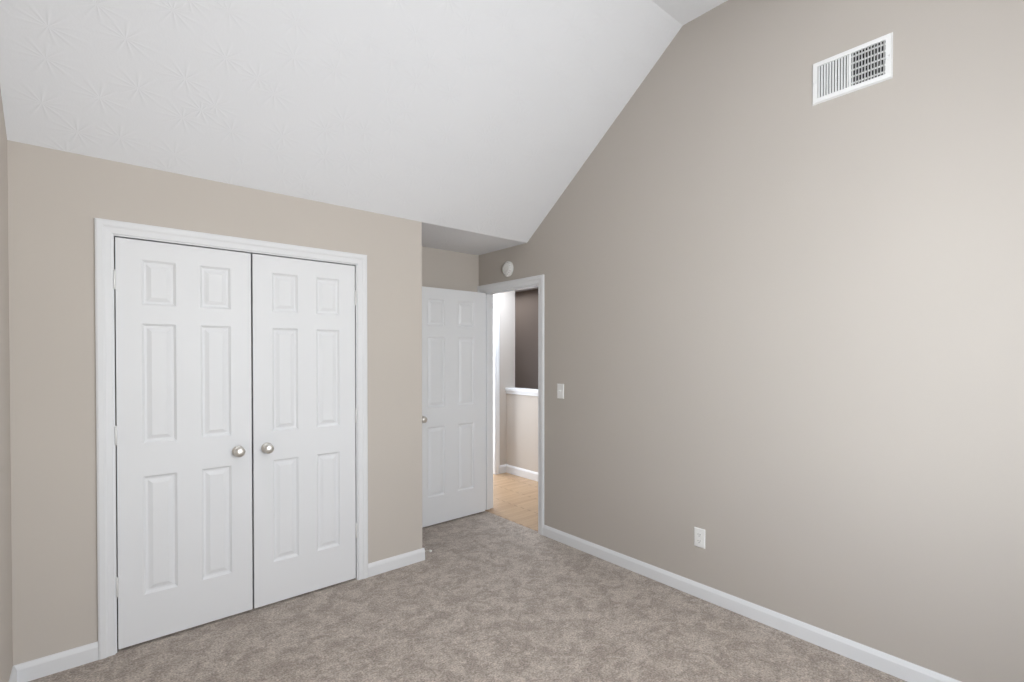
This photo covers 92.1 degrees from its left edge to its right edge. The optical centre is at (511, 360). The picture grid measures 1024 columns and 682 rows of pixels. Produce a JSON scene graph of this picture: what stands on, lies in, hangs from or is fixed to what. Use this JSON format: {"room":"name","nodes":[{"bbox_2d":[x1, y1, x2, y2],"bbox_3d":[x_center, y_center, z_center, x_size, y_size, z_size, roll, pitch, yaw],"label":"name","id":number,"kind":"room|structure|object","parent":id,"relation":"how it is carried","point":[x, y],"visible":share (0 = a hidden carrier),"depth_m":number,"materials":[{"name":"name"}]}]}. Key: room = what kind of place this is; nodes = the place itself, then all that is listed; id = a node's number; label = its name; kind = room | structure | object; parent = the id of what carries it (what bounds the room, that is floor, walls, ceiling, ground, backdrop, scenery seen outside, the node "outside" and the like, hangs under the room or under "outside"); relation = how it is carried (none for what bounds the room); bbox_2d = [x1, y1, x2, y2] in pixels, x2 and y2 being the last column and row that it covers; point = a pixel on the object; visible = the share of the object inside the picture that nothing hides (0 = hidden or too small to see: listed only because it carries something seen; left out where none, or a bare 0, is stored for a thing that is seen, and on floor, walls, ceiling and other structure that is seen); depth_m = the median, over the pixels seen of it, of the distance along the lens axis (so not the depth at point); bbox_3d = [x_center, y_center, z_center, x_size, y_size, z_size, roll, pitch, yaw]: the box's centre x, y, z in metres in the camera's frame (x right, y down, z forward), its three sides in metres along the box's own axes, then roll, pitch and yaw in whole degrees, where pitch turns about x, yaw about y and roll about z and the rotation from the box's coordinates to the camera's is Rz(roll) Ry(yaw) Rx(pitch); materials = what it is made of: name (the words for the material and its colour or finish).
{"room":"empty bedroom","nodes":[
{"label":"empty bedroom","id":0,"kind":"room"},
{"bbox_2d":[0,88,12,681],"bbox_3d":[-1.290,-0.376,0.987,0.120,3.660,4.620,-1,1,-40],"label":"wall","id":1,"kind":"structure","parent":0,"point":[6,652],"depth_m":2.06,"materials":[{"name":"paint"}]},
{"bbox_2d":[9,662,24,681],"bbox_3d":[-1.018,1.414,0.788,0.014,0.085,3.696,-1,1,-40],"label":"baseboard","id":2,"kind":"structure","parent":1,"relation":"attached to","point":[17,674],"depth_m":2.19,"materials":[{"name":"white wood"}]},
{"bbox_2d":[7,140,421,664],"bbox_3d":[-1.465,0.205,2.891,2.067,2.460,0.110,-1,1,-40],"label":"wall","id":3,"kind":"structure","parent":0,"point":[59,201],"depth_m":2.34,"materials":[{"name":"paint"}]},
{"bbox_2d":[94,218,367,659],"bbox_3d":[-1.494,0.375,2.831,1.364,2.120,0.169,-1,1,-40],"label":"closet doors","id":4,"kind":"structure","parent":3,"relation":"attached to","point":[218,248],"depth_m":2.72,"materials":[{"name":"white wood"}]},
{"bbox_2d":[368,548,424,576],"bbox_3d":[-0.805,1.387,3.381,0.386,0.085,0.014,-1,1,-40],"label":"baseboard","id":5,"kind":"structure","parent":3,"relation":"attached to","point":[388,564],"depth_m":3.38,"materials":[{"name":"white wood"}]},
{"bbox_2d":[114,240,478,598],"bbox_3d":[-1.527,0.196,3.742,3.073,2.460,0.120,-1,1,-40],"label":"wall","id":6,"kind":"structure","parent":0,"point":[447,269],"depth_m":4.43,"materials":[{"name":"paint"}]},
{"bbox_2d":[0,0,727,291],"bbox_3d":[-0.270,-1.611,3.949,5.524,1.250,7.840,-1,1,-40],"label":"ceiling","id":7,"kind":"structure","parent":0,"point":[477,127],"depth_m":2.61,"materials":[{"name":"white paint"}]},
{"bbox_2d":[28,511,906,681],"bbox_3d":[-0.113,1.474,2.003,3.205,0.060,4.620,-1,1,-40],"label":"floor","id":8,"kind":"structure","parent":0,"point":[484,596],"depth_m":2.59,"materials":[{"name":"grey carpet"}]},
{"bbox_2d":[493,291,514,464],"bbox_3d":[-0.445,0.183,5.929,1.166,2.440,0.120,-1,1,-40],"label":"wall","id":9,"kind":"structure","parent":0,"point":[506,300],"depth_m":6.16,"materials":[{"name":"paint"}]},
{"bbox_2d":[493,302,499,473],"bbox_3d":[-0.538,0.346,5.841,0.905,2.115,0.138,-1,1,-40],"label":"door frame","id":10,"kind":"structure","parent":9,"relation":"attached to","point":[496,305],"depth_m":6.06,"materials":[{"name":"white wood"}]},
{"bbox_2d":[485,473,537,531],"bbox_3d":[0.145,1.433,5.971,2.319,0.059,5.340,-1,1,-40],"label":"floor","id":11,"kind":"structure","parent":0,"point":[515,498],"depth_m":5.01,"materials":[{"name":"laminate"}]},
{"bbox_2d":[506,394,537,471],"bbox_3d":[0.895,0.901,5.126,0.120,1.020,2.850,-1,1,-40],"label":"wall","id":12,"kind":"structure","parent":0,"point":[521,431],"depth_m":5.94,"materials":[{"name":"paint"}]},
{"bbox_2d":[503,464,537,480],"bbox_3d":[0.837,1.362,5.082,0.031,0.100,2.850,-1,1,-40],"label":"baseboard","id":13,"kind":"structure","parent":12,"relation":"attached to","point":[520,472],"depth_m":5.95,"materials":[{"name":"white wood"}]},
{"bbox_2d":[505,387,537,395],"bbox_3d":[0.895,0.391,5.120,0.156,0.071,2.850,-1,1,-40],"label":"trim","id":14,"kind":"structure","parent":12,"relation":"on","point":[524,391],"depth_m":5.93,"materials":[{"name":"white wood"}]},
{"bbox_2d":[515,289,537,388],"bbox_3d":[0.984,0.925,6.676,0.120,3.940,5.340,-1,1,-40],"label":"wall","id":15,"kind":"structure","parent":0,"point":[526,339],"depth_m":7.47,"materials":[{"name":"paint"}]},
{"bbox_2d":[479,0,1023,681],"bbox_3d":[0.871,-0.400,3.375,0.120,3.660,5.470,-1,1,-40],"label":"wall","id":16,"kind":"structure","parent":0,"point":[783,340],"depth_m":2.52,"materials":[{"name":"paint"}]},
{"bbox_2d":[502,261,512,276],"bbox_3d":[-0.045,-0.802,4.332,0.035,0.136,0.136,-1,1,-40],"label":"smoke detector","id":17,"kind":"object","parent":16,"relation":"attached to","point":[507,269],"visible":0.98,"depth_m":4.31,"materials":[{"name":"white plastic"}]},
{"bbox_2d":[477,274,543,534],"bbox_3d":[0.017,0.360,4.391,0.155,2.118,0.902,-1,1,-40],"label":"door frame","id":18,"kind":"structure","parent":16,"relation":"attached to","point":[539,279],"depth_m":4.41,"materials":[{"name":"white wood"}]},
{"bbox_2d":[422,286,484,527],"bbox_3d":[-0.540,0.392,4.360,0.763,2.030,0.160,-1,1,-41],"label":"entry door","id":19,"kind":"structure","parent":18,"relation":"attached to","point":[453,404],"depth_m":4.35,"materials":[{"name":"white wood"}]},
{"bbox_2d":[557,384,563,398],"bbox_3d":[0.374,0.243,3.861,0.020,0.117,0.072,-1,1,-40],"label":"toggle light switch","id":20,"kind":"object","parent":16,"relation":"attached to","point":[560,391],"visible":1,"depth_m":3.86,"materials":[{"name":"white plastic"}]},
{"bbox_2d":[694,527,704,548],"bbox_3d":[1.133,1.074,2.983,0.008,0.117,0.072,-1,1,-40],"label":"wall outlet","id":21,"kind":"object","parent":16,"relation":"attached to","point":[699,537],"visible":1,"depth_m":2.98,"materials":[{"name":"white plastic"}]},
{"bbox_2d":[543,525,960,681],"bbox_3d":[1.383,1.394,2.685,0.014,0.085,3.485,-1,1,-40],"label":"baseboard","id":22,"kind":"structure","parent":16,"relation":"attached to","point":[897,667],"depth_m":2.67,"materials":[{"name":"white wood"}]},
{"bbox_2d":[812,32,892,105],"bbox_3d":[1.623,-1.393,2.370,0.019,0.210,0.330,-1,1,-40],"label":"air vent","id":23,"kind":"object","parent":16,"relation":"in","point":[865,65],"visible":1,"depth_m":2.36,"materials":[{"name":"white metal"}]}
]}

